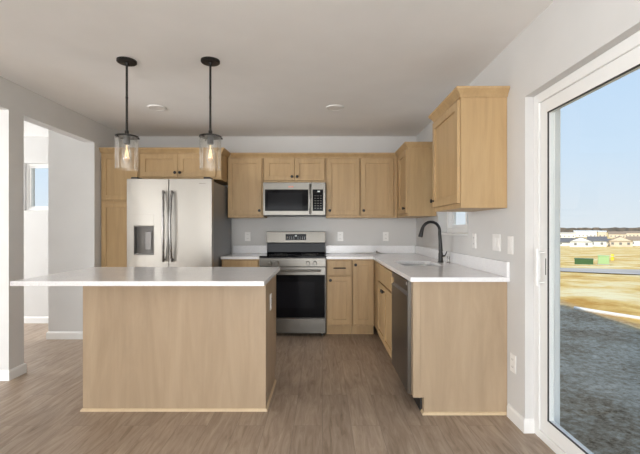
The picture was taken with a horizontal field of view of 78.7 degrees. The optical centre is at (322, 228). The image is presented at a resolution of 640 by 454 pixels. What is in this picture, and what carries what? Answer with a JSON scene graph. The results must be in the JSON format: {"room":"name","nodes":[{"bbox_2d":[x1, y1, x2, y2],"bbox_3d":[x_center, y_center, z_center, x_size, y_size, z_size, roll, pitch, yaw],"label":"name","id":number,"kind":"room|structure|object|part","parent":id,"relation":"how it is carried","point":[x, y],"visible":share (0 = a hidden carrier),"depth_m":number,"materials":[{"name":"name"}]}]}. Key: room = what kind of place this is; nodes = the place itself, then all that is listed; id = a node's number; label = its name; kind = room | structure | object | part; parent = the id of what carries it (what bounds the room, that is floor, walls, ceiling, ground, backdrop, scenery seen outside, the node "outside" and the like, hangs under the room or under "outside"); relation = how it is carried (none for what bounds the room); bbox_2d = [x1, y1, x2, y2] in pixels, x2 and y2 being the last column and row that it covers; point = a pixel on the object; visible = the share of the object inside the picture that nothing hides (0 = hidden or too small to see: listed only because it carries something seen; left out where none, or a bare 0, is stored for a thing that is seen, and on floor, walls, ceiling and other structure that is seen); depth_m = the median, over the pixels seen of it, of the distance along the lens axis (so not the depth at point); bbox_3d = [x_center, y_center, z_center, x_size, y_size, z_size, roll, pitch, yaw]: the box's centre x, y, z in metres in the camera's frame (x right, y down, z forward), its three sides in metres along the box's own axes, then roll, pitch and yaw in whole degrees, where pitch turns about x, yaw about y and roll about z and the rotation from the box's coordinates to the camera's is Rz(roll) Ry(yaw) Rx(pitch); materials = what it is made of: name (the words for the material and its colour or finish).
{"room":"kitchen","nodes":[
{"label":"kitchen","id":0,"kind":"room"},
{"bbox_2d":[0,76,125,369],"bbox_3d":[-2.808,0.010,0.550,0.515,2.440,9.100,0,0,0],"label":"wall","id":1,"kind":"structure","parent":0,"point":[75,139],"depth_m":4.36,"materials":[{"name":"paint"}]},
{"bbox_2d":[24,136,415,316],"bbox_3d":[-2.638,0.010,5.195,7.725,2.440,0.190,0,0,0],"label":"wall","id":2,"kind":"structure","parent":0,"point":[356,231],"depth_m":5.10,"materials":[{"name":"paint"}]},
{"bbox_2d":[26,164,47,210],"bbox_3d":[-3.550,-0.550,5.175,0.698,0.624,0.090,0,0,0],"label":"window","id":3,"kind":"structure","parent":2,"relation":"in","point":[29,167],"depth_m":5.13,"materials":[{"name":"white plastic"}]},
{"bbox_2d":[24,317,82,338],"bbox_3d":[-4.518,1.188,4.723,3.964,0.084,0.754,0,0,0],"label":"baseboard","id":4,"kind":"structure","parent":2,"relation":"attached to","point":[49,335],"depth_m":4.35,"materials":[{"name":"white paint"}]},
{"bbox_2d":[139,153,227,184],"bbox_3d":[-1.637,-0.735,4.768,0.943,0.330,0.660,0,0,0],"label":"upper cabinet","id":5,"kind":"object","parent":2,"relation":"attached to","point":[151,165],"visible":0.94,"depth_m":4.48,"materials":[{"name":"brown wood"}]},
{"bbox_3d":[-1.873,-0.729,4.476,0.430,0.262,0.020,0,0,0],"label":"door","id":6,"kind":"part","parent":5,"relation":"part of","materials":[{"name":"brown wood"}]},
{"bbox_3d":[-1.441,-0.729,4.476,0.430,0.262,0.020,0,0,0],"label":"door","id":7,"kind":"part","parent":5,"relation":"part of","materials":[{"name":"brown wood"}]},
{"bbox_2d":[245,232,249,240],"bbox_3d":[-0.978,0.098,5.095,0.073,0.117,0.008,0,0,0],"label":"wall outlet","id":8,"kind":"object","parent":2,"relation":"attached to","point":[247,234],"visible":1,"depth_m":5.09,"materials":[{"name":"white plastic"}]},
{"bbox_2d":[228,156,266,217],"bbox_3d":[-0.943,-0.520,4.914,0.439,0.760,0.368,0,0,0],"label":"upper cabinet","id":9,"kind":"object","parent":2,"relation":"attached to","point":[245,175],"visible":0.88,"depth_m":4.77,"materials":[{"name":"brown wood"}]},
{"bbox_2d":[233,246,266,252],"bbox_3d":[-0.944,0.266,5.088,0.440,0.100,0.020,0,0,0],"label":"backsplash","id":10,"kind":"structure","parent":2,"relation":"attached to","point":[236,249],"depth_m":5.08,"materials":[{"name":"white stone"}]},
{"bbox_2d":[264,158,325,185],"bbox_3d":[-0.340,-0.734,4.914,0.760,0.333,0.368,0,0,0],"label":"upper cabinet","id":11,"kind":"object","parent":2,"relation":"attached to","point":[275,169],"visible":0.91,"depth_m":4.76,"materials":[{"name":"brown wood"}]},
{"bbox_3d":[-0.523,-0.725,4.769,0.364,0.266,0.020,0,0,0],"label":"door","id":12,"kind":"part","parent":11,"relation":"part of","materials":[{"name":"brown wood"}]},
{"bbox_2d":[263,182,324,216],"bbox_3d":[-0.340,-0.363,4.869,0.752,0.402,0.452,0,0,0],"label":"microwave","id":13,"kind":"object","parent":11,"relation":"attached to","point":[280,199],"visible":1,"depth_m":4.70,"materials":[{"name":"silver metal"}]},
{"bbox_3d":[-0.150,-0.362,4.671,0.022,0.363,0.056,0,0,0],"label":"handle","id":14,"kind":"part","parent":13,"relation":"part of","materials":[{"name":"silver metal"}]},
{"bbox_3d":[-0.048,-0.365,4.713,0.168,0.394,0.026,0,0,0],"label":"control panel","id":15,"kind":"part","parent":13,"relation":"part of","materials":[{"name":"silver metal"}]},
{"bbox_3d":[-0.157,-0.725,4.769,0.364,0.266,0.020,0,0,0],"label":"door","id":16,"kind":"part","parent":11,"relation":"part of","materials":[{"name":"brown wood"}]},
{"bbox_2d":[338,232,342,240],"bbox_3d":[0.233,0.098,5.095,0.073,0.117,0.008,0,0,0],"label":"wall outlet","id":17,"kind":"object","parent":2,"relation":"attached to","point":[340,234],"visible":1,"depth_m":5.09,"materials":[{"name":"white plastic"}]},
{"bbox_2d":[326,158,359,217],"bbox_3d":[0.251,-0.520,4.914,0.415,0.760,0.368,0,0,0],"label":"upper cabinet","id":18,"kind":"object","parent":2,"relation":"attached to","point":[342,174],"visible":0.96,"depth_m":4.77,"materials":[{"name":"brown wood"}]},
{"bbox_2d":[326,246,414,252],"bbox_3d":[0.623,0.266,5.088,1.159,0.100,0.020,0,0,0],"label":"backsplash","id":19,"kind":"structure","parent":2,"relation":"attached to","point":[329,249],"depth_m":5.08,"materials":[{"name":"white stone"}]},
{"bbox_2d":[360,158,393,217],"bbox_3d":[0.669,-0.520,4.914,0.415,0.760,0.368,0,0,0],"label":"upper cabinet","id":20,"kind":"object","parent":2,"relation":"attached to","point":[376,174],"visible":0.94,"depth_m":4.77,"materials":[{"name":"brown wood"}]},
{"bbox_2d":[383,232,388,240],"bbox_3d":[0.826,0.098,5.095,0.073,0.117,0.008,0,0,0],"label":"wall outlet","id":21,"kind":"object","parent":2,"relation":"attached to","point":[385,234],"visible":1,"depth_m":5.09,"materials":[{"name":"white plastic"}]},
{"bbox_2d":[0,0,553,135],"bbox_3d":[-2.618,-1.270,0.575,8.065,0.120,9.450,0,0,0],"label":"ceiling","id":22,"kind":"structure","parent":0,"point":[390,64],"depth_m":2.73,"materials":[{"name":"paint"}]},
{"bbox_2d":[115,56,139,170],"bbox_3d":[-1.401,-0.819,2.798,0.164,0.782,0.160,0,0,0],"label":"pendant lamp","id":23,"kind":"object","parent":22,"relation":"hanging from","point":[126,61],"visible":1,"depth_m":2.79,"materials":[{"name":"black metal"}]},
{"bbox_2d":[123,137,129,144],"bbox_3d":[-1.405,-0.634,2.800,0.045,0.048,0.045,0,0,0],"label":"socket","id":24,"kind":"object","parent":23,"relation":"attached to","point":[126,140],"depth_m":2.78,"materials":[{"name":"grey metal"}]},
{"bbox_3d":[-1.405,-0.923,2.800,0.026,0.506,0.026,0,0,0],"label":"rod","id":25,"kind":"part","parent":23,"relation":"part of","materials":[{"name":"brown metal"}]},
{"bbox_3d":[-1.405,-0.542,2.800,0.153,0.228,0.153,0,0,0],"label":"lamp shade","id":26,"kind":"part","parent":23,"relation":"part of","materials":[{"name":"clear glass"}]},
{"bbox_2d":[147,105,166,110],"bbox_3d":[-1.645,-1.204,3.880,0.180,0.012,0.180,0,0,0],"label":"recessed light","id":27,"kind":"object","parent":22,"relation":"in","point":[152,107],"visible":1,"depth_m":3.86,"materials":[{"name":"white paint"}]},
{"bbox_2d":[199,56,222,158],"bbox_3d":[-0.801,-0.819,2.798,0.164,0.782,0.160,0,0,0],"label":"pendant lamp","id":28,"kind":"object","parent":22,"relation":"hanging from","point":[209,61],"visible":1,"depth_m":2.79,"materials":[{"name":"black metal"}]},
{"bbox_2d":[207,137,213,144],"bbox_3d":[-0.805,-0.634,2.800,0.045,0.048,0.045,0,0,0],"label":"socket","id":29,"kind":"object","parent":28,"relation":"attached to","point":[210,140],"depth_m":2.78,"materials":[{"name":"grey metal"}]},
{"bbox_3d":[-0.805,-0.923,2.800,0.026,0.506,0.026,0,0,0],"label":"rod","id":30,"kind":"part","parent":28,"relation":"part of","materials":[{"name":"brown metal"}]},
{"bbox_2d":[326,105,343,110],"bbox_3d":[0.124,-1.204,3.880,0.180,0.012,0.180,0,0,0],"label":"recessed light","id":31,"kind":"object","parent":22,"relation":"in","point":[329,107],"visible":1,"depth_m":3.85,"materials":[{"name":"white paint"}]},
{"bbox_2d":[0,323,555,453],"bbox_3d":[-2.620,1.290,0.570,8.060,0.120,9.440,0,0,0],"label":"floor","id":32,"kind":"structure","parent":0,"point":[333,393],"depth_m":2.52,"materials":[{"name":"wood"}]},
{"bbox_2d":[101,153,138,266],"bbox_3d":[-2.330,0.165,4.768,0.434,2.130,0.660,0,0,0],"label":"pantry cabinet","id":33,"kind":"object","parent":32,"relation":"on","point":[113,177],"visible":0.19,"depth_m":4.48,"materials":[{"name":"brown wood"}]},
{"bbox_3d":[-2.330,0.389,4.476,0.412,1.382,0.020,0,0,0],"label":"door","id":34,"kind":"part","parent":33,"relation":"part of","materials":[{"name":"brown wood"}]},
{"bbox_3d":[-2.330,-0.596,4.476,0.412,0.528,0.020,0,0,0],"label":"door","id":35,"kind":"part","parent":33,"relation":"part of","materials":[{"name":"brown wood"}]},
{"bbox_2d":[80,275,275,411],"bbox_3d":[-1.002,0.788,2.922,1.261,0.881,0.598,0,0,0],"label":"kitchen island","id":36,"kind":"object","parent":32,"relation":"on","point":[146,348],"visible":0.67,"depth_m":2.63,"materials":[{"name":"brown wood"}]},
{"bbox_2d":[10,267,279,285],"bbox_3d":[-1.123,0.331,2.805,1.540,0.030,0.890,0,0,0],"label":"island countertop","id":37,"kind":"structure","parent":36,"relation":"on","point":[94,276],"depth_m":2.54,"materials":[{"name":"white stone"}]},
{"bbox_3d":[-1.002,1.220,2.884,1.261,0.018,0.521,0,0,0],"label":"shoe moulding","id":38,"kind":"part","parent":36,"relation":"part of","materials":[{"name":"brown wood"}]},
{"bbox_2d":[270,293,271,310],"bbox_3d":[-0.378,0.535,2.870,0.008,0.117,0.073,0,0,0],"label":"wall outlet","id":39,"kind":"object","parent":36,"relation":"attached to","point":[271,293],"visible":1,"depth_m":2.84,"materials":[{"name":"white plastic"}]},
{"bbox_3d":[-0.389,0.788,2.933,0.012,0.881,0.573,0,0,0],"label":"panel","id":40,"kind":"part","parent":36,"relation":"part of","materials":[{"name":"brown wood"}]},
{"bbox_2d":[127,177,230,266],"bbox_3d":[-1.629,0.336,4.563,0.907,1.786,0.974,0,0,0],"label":"refrigerator","id":41,"kind":"object","parent":32,"relation":"on","point":[171,222],"visible":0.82,"depth_m":4.15,"materials":[{"name":"grey metal"}]},
{"bbox_3d":[-1.861,-0.003,4.185,0.444,1.066,0.070,0,0,0],"label":"door","id":42,"kind":"part","parent":41,"relation":"part of","materials":[{"name":"silver metal"}]},
{"bbox_3d":[-1.679,-0.030,4.114,0.030,0.754,0.076,0,0,-12],"label":"handle","id":43,"kind":"part","parent":41,"relation":"part of","materials":[{"name":"silver metal"}]},
{"bbox_3d":[-1.593,-0.030,4.114,0.030,0.754,0.076,0,0,12],"label":"handle","id":44,"kind":"part","parent":41,"relation":"part of","materials":[{"name":"silver metal"}]},
{"bbox_3d":[-1.405,-0.003,4.185,0.457,1.066,0.070,0,0,0],"label":"door","id":45,"kind":"part","parent":41,"relation":"part of","materials":[{"name":"silver metal"}]},
{"bbox_2d":[222,259,259,266],"bbox_3d":[-0.945,0.789,4.766,0.435,0.882,0.661,0,0,0],"label":"base cabinet","id":46,"kind":"object","parent":32,"relation":"on","point":[225,262],"visible":0.09,"depth_m":4.47,"materials":[{"name":"brown wood"}]},
{"bbox_2d":[221,246,266,258],"bbox_3d":[-0.944,0.281,4.775,0.440,0.130,0.646,0,0,0],"label":"countertop","id":47,"kind":"structure","parent":46,"relation":"on","point":[239,252],"depth_m":5.08,"materials":[{"name":"white stone"}]},
{"bbox_2d":[259,232,325,335],"bbox_3d":[-0.340,0.632,4.734,0.761,1.196,0.711,0,0,0],"label":"electric range","id":48,"kind":"object","parent":32,"relation":"on","point":[300,257],"visible":0.92,"depth_m":4.44,"materials":[{"name":"silver metal"}]},
{"bbox_2d":[259,253,325,257],"bbox_3d":[-0.340,0.318,4.737,0.761,0.021,0.587,0,0,0],"label":"cooktop","id":49,"kind":"object","parent":48,"relation":"in","point":[267,255],"depth_m":4.53,"materials":[{"name":"grey"}]},
{"bbox_3d":[-0.340,0.381,4.459,0.757,0.098,0.032,0,0,0],"label":"control panel","id":50,"kind":"part","parent":48,"relation":"part of","materials":[{"name":"silver metal"}]},
{"bbox_3d":[-0.340,0.473,4.410,0.643,0.024,0.062,0,0,0],"label":"handle","id":51,"kind":"part","parent":48,"relation":"part of","materials":[{"name":"silver metal"}]},
{"bbox_3d":[-0.340,0.765,4.439,0.737,0.486,0.003,0,0,0],"label":"door glass","id":52,"kind":"part","parent":48,"relation":"part of","materials":[{"name":"black glass"}]},
{"bbox_3d":[-0.340,1.105,4.459,0.753,0.170,0.032,0,0,0],"label":"storage drawer","id":53,"kind":"part","parent":48,"relation":"part of","materials":[{"name":"silver metal"}]},
{"bbox_3d":[-0.340,0.723,4.458,0.753,0.580,0.034,0,0,0],"label":"oven door","id":54,"kind":"part","parent":48,"relation":"part of","materials":[{"name":"black glass"}]},
{"bbox_2d":[326,259,351,333],"bbox_3d":[0.194,0.789,4.766,0.294,0.882,0.661,0,0,0],"label":"base cabinet","id":55,"kind":"object","parent":32,"relation":"on","point":[338,271],"visible":0.94,"depth_m":4.48,"materials":[{"name":"brown wood"}]},
{"bbox_3d":[0.195,0.446,4.476,0.266,0.168,0.020,0,0,0],"label":"drawer","id":56,"kind":"part","parent":55,"relation":"part of","materials":[{"name":"brown wood"}]},
{"bbox_3d":[0.195,0.821,4.476,0.266,0.549,0.020,0,0,0],"label":"door","id":57,"kind":"part","parent":55,"relation":"part of","materials":[{"name":"brown wood"}]},
{"bbox_2d":[352,259,373,333],"bbox_3d":[0.470,0.789,4.767,0.252,0.882,0.658,0,0,0],"label":"base cabinet","id":58,"kind":"object","parent":32,"relation":"on","point":[362,269],"visible":0.8,"depth_m":4.48,"materials":[{"name":"brown wood"}]},
{"bbox_2d":[374,260,378,330],"bbox_3d":[0.911,0.789,4.607,0.623,0.882,0.980,0,0,0],"label":"base cabinet","id":59,"kind":"object","parent":32,"relation":"on","point":[376,280],"visible":0.07,"depth_m":4.33,"materials":[{"name":"brown wood"}]},
{"bbox_2d":[326,246,509,281],"bbox_3d":[0.633,0.281,3.821,1.180,0.130,2.553,0,0,0],"label":"countertop","id":60,"kind":"structure","parent":59,"relation":"on","point":[461,267],"depth_m":3.30,"materials":[{"name":"white stone"}]},
{"bbox_2d":[401,264,433,265],"bbox_3d":[0.877,0.440,3.605,0.385,0.184,0.550,0,0,0],"label":"sink","id":61,"kind":"object","parent":60,"relation":"in","point":[401,264],"visible":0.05,"depth_m":3.86,"materials":[{"name":"silver metal"}]},
{"bbox_2d":[418,221,446,262],"bbox_3d":[1.041,0.118,3.690,0.267,0.395,0.054,0,0,0],"label":"faucet","id":62,"kind":"object","parent":60,"relation":"on","point":[440,248],"visible":0.99,"depth_m":3.68,"materials":[{"name":"black metal"}]},
{"bbox_3d":[1.037,0.066,3.690,0.201,0.291,0.040,0,0,0],"label":"spout","id":63,"kind":"part","parent":62,"relation":"part of","materials":[{"name":"black metal"}]},
{"bbox_2d":[378,263,393,358],"bbox_3d":[0.886,0.789,3.685,0.674,0.882,0.859,0,0,0],"label":"base cabinet","id":64,"kind":"object","parent":32,"relation":"on","point":[385,278],"visible":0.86,"depth_m":3.63,"materials":[{"name":"brown wood"}]},
{"bbox_3d":[0.589,0.821,3.895,0.020,0.549,0.416,0,0,0],"label":"door","id":65,"kind":"part","parent":64,"relation":"part of","materials":[{"name":"brown wood"}]},
{"bbox_3d":[0.589,0.446,3.685,0.020,0.168,0.836,0,0,0],"label":"false drawer","id":66,"kind":"part","parent":64,"relation":"part of","materials":[{"name":"brown wood"}]},
{"bbox_3d":[0.589,0.821,3.475,0.020,0.549,0.416,0,0,0],"label":"door","id":67,"kind":"part","parent":64,"relation":"part of","materials":[{"name":"brown wood"}]},
{"bbox_2d":[392,272,421,410],"bbox_3d":[0.878,0.791,2.942,0.604,0.875,0.616,0,0,0],"label":"dishwasher","id":68,"kind":"object","parent":32,"relation":"on","point":[401,287],"visible":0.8,"depth_m":2.81,"materials":[{"name":"silver metal"}]},
{"bbox_3d":[0.588,0.733,2.944,0.024,0.758,0.609,0,0,0],"label":"door","id":69,"kind":"part","parent":68,"relation":"part of","materials":[{"name":"silver metal"}]},
{"bbox_2d":[411,282,506,414],"bbox_3d":[0.911,0.789,2.602,0.624,0.882,0.062,0,0,0],"label":"end panel","id":70,"kind":"object","parent":32,"relation":"on","point":[459,329],"visible":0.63,"depth_m":2.58,"materials":[{"name":"brown wood"}]},
{"bbox_3d":[0.941,1.220,2.599,0.562,0.018,0.057,0,0,0],"label":"shoe moulding","id":71,"kind":"part","parent":70,"relation":"part of","materials":[{"name":"brown wood"}]},
{"bbox_2d":[416,0,639,418],"bbox_3d":[1.320,0.010,0.645,0.190,2.440,9.290,0,0,0],"label":"wall","id":72,"kind":"structure","parent":0,"point":[567,35],"depth_m":2.37,"materials":[{"name":"paint"}]},
{"bbox_2d":[99,142,431,157],"bbox_3d":[-0.662,-0.899,4.462,3.773,0.062,0.634,0,0,0],"label":"crown molding","id":73,"kind":"structure","parent":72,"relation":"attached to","point":[405,145],"depth_m":4.48,"materials":[{"name":"brown wood"}]},
{"bbox_2d":[394,148,435,217],"bbox_3d":[1.045,-0.520,4.642,0.356,0.760,0.910,0,0,0],"label":"upper cabinet","id":74,"kind":"object","parent":72,"relation":"attached to","point":[414,165],"depth_m":4.19,"materials":[{"name":"brown wood"}]},
{"bbox_3d":[0.897,-0.520,4.939,0.036,0.760,0.317,0,0,0],"label":"filler strip","id":75,"kind":"part","parent":74,"relation":"part of","materials":[{"name":"brown wood"}]},
{"bbox_3d":[0.905,-0.515,4.400,0.020,0.685,0.400,0,0,0],"label":"door","id":76,"kind":"part","parent":74,"relation":"part of","materials":[{"name":"brown wood"}]},
{"bbox_2d":[441,233,467,235],"bbox_3d":[1.270,0.049,3.710,0.087,0.020,0.836,0,0,0],"label":"trim","id":77,"kind":"structure","parent":72,"relation":"attached to","point":[458,234],"depth_m":3.56,"materials":[{"name":"white paint"}]},
{"bbox_2d":[447,212,467,232],"bbox_3d":[1.357,-0.415,3.710,0.085,0.913,0.838,0,0,0],"label":"window","id":78,"kind":"structure","parent":72,"relation":"in","point":[452,227],"depth_m":4.01,"materials":[{"name":"white plastic"}]},
{"bbox_3d":[1.371,-0.415,3.852,0.028,0.821,0.464,0,0,0],"label":"sash","id":79,"kind":"part","parent":78,"relation":"part of","materials":[{"name":"white plastic"}]},
{"bbox_3d":[1.341,-0.415,3.478,0.028,0.821,0.284,0,0,0],"label":"sash","id":80,"kind":"part","parent":78,"relation":"part of","materials":[{"name":"white plastic"}]},
{"bbox_2d":[415,246,509,276],"bbox_3d":[1.213,0.266,3.812,0.020,0.100,2.532,0,0,0],"label":"backsplash","id":81,"kind":"structure","parent":72,"relation":"attached to","point":[498,267],"depth_m":3.11,"materials":[{"name":"white stone"}]},
{"bbox_2d":[428,86,509,211],"bbox_3d":[1.045,-0.536,2.886,0.356,0.793,0.688,0,0,0],"label":"upper cabinet","id":82,"kind":"object","parent":72,"relation":"attached to","point":[469,126],"visible":1,"depth_m":2.58,"materials":[{"name":"brown wood"}]},
{"bbox_3d":[0.905,-0.515,2.885,0.020,0.685,0.586,0,0,0],"label":"door","id":83,"kind":"part","parent":82,"relation":"part of","materials":[{"name":"brown wood"}]},
{"bbox_3d":[1.050,-0.903,2.886,0.346,0.060,0.688,0,0,0],"label":"crown moulding","id":84,"kind":"part","parent":82,"relation":"part of","materials":[{"name":"brown wood"}]},
{"bbox_2d":[472,233,475,247],"bbox_3d":[1.220,0.095,3.140,0.008,0.117,0.073,0,0,0],"label":"wall outlet","id":85,"kind":"object","parent":72,"relation":"attached to","point":[473,235],"visible":1,"depth_m":3.14,"materials":[{"name":"white plastic"}]},
{"bbox_2d":[492,234,499,250],"bbox_3d":[1.220,0.095,2.740,0.008,0.117,0.118,0,0,0],"label":"light switch","id":86,"kind":"object","parent":72,"relation":"attached to","point":[495,237],"visible":1,"depth_m":2.73,"materials":[{"name":"white plastic"}]},
{"bbox_2d":[508,236,512,253],"bbox_3d":[1.220,0.105,2.535,0.008,0.117,0.073,0,0,0],"label":"light switch","id":87,"kind":"object","parent":72,"relation":"attached to","point":[510,238],"visible":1,"depth_m":2.52,"materials":[{"name":"white plastic"}]},
{"bbox_2d":[510,352,515,373],"bbox_3d":[1.220,0.860,2.500,0.008,0.117,0.073,0,0,0],"label":"wall outlet","id":88,"kind":"object","parent":72,"relation":"attached to","point":[512,356],"visible":1,"depth_m":2.49,"materials":[{"name":"white plastic"}]},
{"bbox_2d":[507,403,533,432],"bbox_3d":[1.243,1.188,2.454,0.064,0.084,0.216,0,0,0],"label":"baseboard","id":89,"kind":"structure","parent":72,"relation":"attached to","point":[526,425],"depth_m":2.38,"materials":[{"name":"white paint"}]},
{"bbox_2d":[534,30,639,453],"bbox_3d":[1.322,0.215,1.445,0.167,2.034,1.828,0,0,0],"label":"door","id":90,"kind":"structure","parent":72,"relation":"in","point":[622,59],"depth_m":2.23,"materials":[{"name":"white plastic"}]},
{"bbox_3d":[1.262,0.223,2.262,0.048,0.215,0.016,0,0,0],"label":"handle","id":91,"kind":"part","parent":90,"relation":"part of","materials":[{"name":"white plastic"}]},
{"bbox_3d":[-4.585,0.010,3.250,3.830,2.440,0.160,0,0,0],"label":"wall partition","id":92,"kind":"structure","parent":0,"visible":0},
{"bbox_2d":[0,363,26,380],"bbox_3d":[-4.518,1.188,3.250,3.964,0.084,0.188,0,0,0],"label":"baseboard","id":93,"kind":"structure","parent":92,"relation":"attached to","point":[5,375],"depth_m":3.20,"materials":[{"name":"white paint"}]},
{"label":"outside","id":94,"kind":"structure","parent":0,"visible":0},
{"bbox_2d":[560,233,639,453],"bbox_3d":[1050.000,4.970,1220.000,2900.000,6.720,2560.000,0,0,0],"label":"ground","id":95,"kind":"structure","parent":94,"point":[600,353],"depth_m":5.20,"materials":[{"name":"soil"}]},
{"bbox_2d":[560,232,575,237],"bbox_3d":[236.282,5.750,380.000,17.800,5.200,12.800,0,0,33],"label":"house","id":96,"kind":"structure","parent":95,"relation":"on","point":[562,234],"depth_m":374.19,"materials":[{"name":"white"}]},
{"bbox_2d":[560,238,575,245],"bbox_3d":[119.877,6.350,192.000,9.300,4.000,5.800,0,0,33],"label":"house","id":97,"kind":"structure","parent":95,"relation":"on","point":[563,241],"depth_m":190.47,"materials":[{"name":"white"}]},
{"bbox_2d":[570,237,592,246],"bbox_3d":[119.302,5.950,179.992,9.400,4.800,6.820,0,0,33],"label":"house","id":98,"kind":"structure","parent":95,"relation":"on","point":[578,242],"depth_m":177.27,"materials":[{"name":"white"}]},
{"bbox_2d":[574,258,593,264],"bbox_3d":[16.277,2.012,24.300,1.000,0.360,0.640,0,0,33],"label":"utility box","id":99,"kind":"object","parent":95,"relation":"on","point":[589,261],"visible":0.97,"depth_m":24.09,"materials":[{"name":"green metal"}]},
{"bbox_3d":[16.277,1.861,24.300,1.000,0.059,0.640,0,0,33],"label":"lid","id":100,"kind":"part","parent":99,"relation":"part of","materials":[{"name":"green metal"}]},
{"bbox_2d":[573,230,596,236],"bbox_3d":[275.962,4.950,410.000,20.800,6.800,12.800,0,0,33],"label":"house","id":101,"kind":"structure","parent":95,"relation":"on","point":[579,233],"depth_m":405.68,"materials":[{"name":"white"}]},
{"bbox_2d":[587,236,607,246],"bbox_3d":[131.619,5.950,187.000,8.000,4.800,5.800,0,0,33],"label":"house","id":102,"kind":"structure","parent":95,"relation":"on","point":[598,241],"depth_m":185.03,"materials":[{"name":"white"}]},
{"bbox_2d":[560,227,639,232],"bbox_3d":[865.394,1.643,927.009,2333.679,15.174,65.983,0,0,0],"label":"treeline","id":103,"kind":"object","parent":95,"relation":"on","point":[594,228],"visible":0.08,"depth_m":908.00,"materials":[{"name":"brown plant"}]},
{"bbox_2d":[597,231,606,235],"bbox_3d":[286.667,5.050,400.000,7.800,6.600,10.800,0,0,33],"label":"house","id":104,"kind":"structure","parent":95,"relation":"on","point":[600,233],"depth_m":395.75,"materials":[{"name":"beige"}]},
{"bbox_2d":[597,255,609,264],"bbox_3d":[16.860,1.873,23.400,0.600,0.570,0.500,0,0,33],"label":"utility box","id":105,"kind":"object","parent":95,"relation":"on","point":[602,259],"visible":0.99,"depth_m":23.24,"materials":[{"name":"green metal"}]},
{"bbox_2d":[574,306,639,319],"bbox_3d":[6.736,1.607,5.406,0.147,0.075,6.017,0,0,-33],"label":"edging strip","id":106,"kind":"object","parent":95,"relation":"on","point":[575,307],"visible":1,"depth_m":7.40,"materials":[{"name":"white concrete"}]},
{"bbox_2d":[608,231,625,237],"bbox_3d":[286.949,5.350,380.000,13.800,6.000,10.800,0,0,33],"label":"house","id":107,"kind":"structure","parent":95,"relation":"on","point":[611,234],"depth_m":377.40,"materials":[{"name":"beige"}]},
{"bbox_2d":[608,236,632,246],"bbox_3d":[141.879,5.850,185.992,9.800,5.000,6.820,0,0,33],"label":"house","id":108,"kind":"structure","parent":95,"relation":"on","point":[619,241],"depth_m":183.39,"materials":[{"name":"beige"}]},
{"bbox_2d":[626,236,639,245],"bbox_3d":[156.444,6.000,194.000,8.800,4.700,6.800,0,0,33],"label":"house","id":109,"kind":"structure","parent":95,"relation":"on","point":[636,239],"depth_m":192.38,"materials":[{"name":"white"}]},
{"bbox_2d":[626,231,639,235],"bbox_3d":[330.628,5.250,410.000,22.800,6.200,12.800,0,0,33],"label":"house","id":110,"kind":"structure","parent":95,"relation":"on","point":[628,233],"depth_m":407.97,"materials":[{"name":"beige"}]},
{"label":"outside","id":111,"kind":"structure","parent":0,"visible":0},
{"bbox_2d":[560,268,639,273],"bbox_3d":[16.694,1.871,15.098,26.656,0.528,6.002,0,0,26],"label":"road","id":112,"kind":"structure","parent":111,"point":[593,270],"depth_m":18.21,"materials":[{"name":"grey asphalt"}]}
]}

